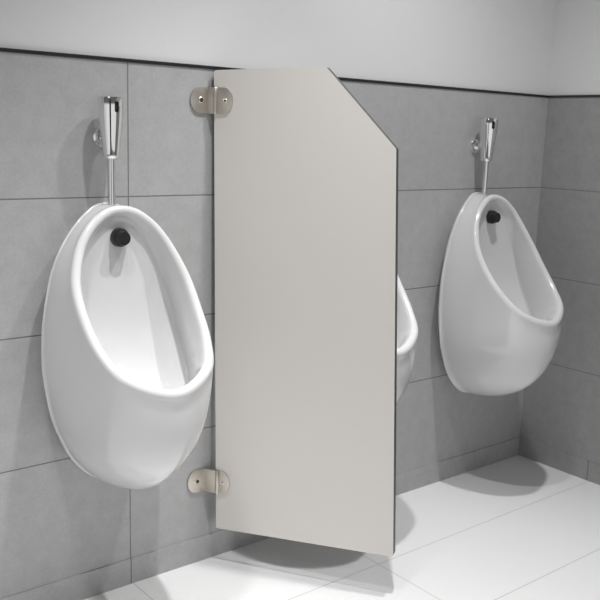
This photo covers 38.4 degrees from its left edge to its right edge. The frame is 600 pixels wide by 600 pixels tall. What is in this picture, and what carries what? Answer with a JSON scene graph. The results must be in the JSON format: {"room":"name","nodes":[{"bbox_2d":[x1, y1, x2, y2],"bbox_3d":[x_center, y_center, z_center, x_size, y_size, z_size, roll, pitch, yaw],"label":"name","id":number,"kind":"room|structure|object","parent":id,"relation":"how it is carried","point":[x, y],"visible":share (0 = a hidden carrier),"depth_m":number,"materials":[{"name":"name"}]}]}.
{"room":"public restroom","nodes":[
{"label":"public restroom","id":0,"kind":"room"},
{"bbox_2d":[0,0,555,598],"bbox_3d":[-0.791,-0.530,1.663,4.320,2.600,0.120,-7,14,-38],"label":"wall","id":1,"kind":"structure","parent":0,"point":[59,521],"depth_m":2.09,"materials":[{"name":"grey tile"}]},
{"bbox_2d":[91,96,123,204],"bbox_3d":[-0.418,-0.323,1.885,0.055,0.236,0.078,-7,14,-38],"label":"valve","id":2,"kind":"object","parent":1,"relation":"attached to","point":[108,136],"visible":0.98,"depth_m":1.85,"materials":[{"name":"silver metal"}]},
{"bbox_2d":[41,202,213,488],"bbox_3d":[-0.350,0.125,1.864,0.330,0.648,0.350,-7,14,-38],"label":"urinal","id":3,"kind":"object","parent":1,"relation":"attached to","point":[127,355],"visible":1,"depth_m":1.84,"materials":[{"name":"white ceramic"}]},
{"bbox_2d":[0,437,519,599],"bbox_3d":[-0.843,0.727,1.823,4.200,0.068,0.013,-7,14,-38],"label":"baseboard","id":4,"kind":"structure","parent":1,"relation":"attached to","point":[110,577],"depth_m":2.25,"materials":[{"name":"grey tile"}]},
{"bbox_2d":[0,47,548,97],"bbox_3d":[-0.806,-0.484,1.592,4.200,0.007,0.023,-7,14,-38],"label":"trim","id":5,"kind":"structure","parent":1,"relation":"attached to","point":[1,49],"depth_m":2.02,"materials":[{"name":"black"}]},
{"bbox_2d":[187,67,398,556],"bbox_3d":[-0.006,0.040,2.094,0.541,1.174,0.066,5,11,14],"label":"partition","id":6,"kind":"object","parent":1,"relation":"attached to","point":[306,179],"depth_m":2.08,"materials":[{"name":"white laminate"}]},
{"bbox_2d":[396,276,417,405],"bbox_3d":[0.140,0.065,2.255,0.330,0.648,0.350,-7,14,-38],"label":"urinal","id":7,"kind":"object","parent":1,"relation":"attached to","point":[407,327],"visible":0.1,"depth_m":2.21,"materials":[{"name":"white ceramic"}]},
{"bbox_2d":[470,118,497,193],"bbox_3d":[0.570,-0.444,2.674,0.055,0.236,0.078,-7,14,-38],"label":"valve","id":8,"kind":"object","parent":1,"relation":"attached to","point":[488,126],"visible":0.99,"depth_m":2.64,"materials":[{"name":"silver metal"}]},
{"bbox_2d":[438,192,563,395],"bbox_3d":[0.636,0.004,2.651,0.330,0.648,0.350,-7,14,-38],"label":"urinal","id":9,"kind":"object","parent":1,"relation":"attached to","point":[501,310],"visible":1,"depth_m":2.61,"materials":[{"name":"white ceramic"}]},
{"bbox_2d":[84,455,599,599],"bbox_3d":[0.420,1.130,0.398,4.320,0.100,4.120,-7,14,-38],"label":"floor","id":10,"kind":"structure","parent":0,"point":[518,527],"depth_m":2.33,"materials":[{"name":"white tile"}]},
{"bbox_2d":[520,0,599,464],"bbox_3d":[2.134,-0.385,1.401,0.120,2.600,4.004,-7,14,-38],"label":"wall","id":11,"kind":"structure","parent":0,"point":[561,408],"depth_m":2.87,"materials":[{"name":"grey tile"}]},
{"bbox_2d":[518,437,599,484],"bbox_3d":[2.052,0.864,1.604,0.013,0.068,3.997,-7,14,-38],"label":"baseboard","id":12,"kind":"structure","parent":11,"relation":"attached to","point":[559,460],"depth_m":2.99,"materials":[{"name":"grey tile"}]},
{"bbox_2d":[549,95,599,97],"bbox_3d":[2.095,-0.347,1.372,0.023,0.007,3.997,-7,14,-38],"label":"trim","id":13,"kind":"structure","parent":11,"relation":"attached to","point":[550,96],"depth_m":2.82,"materials":[{"name":"grey"}]}
]}

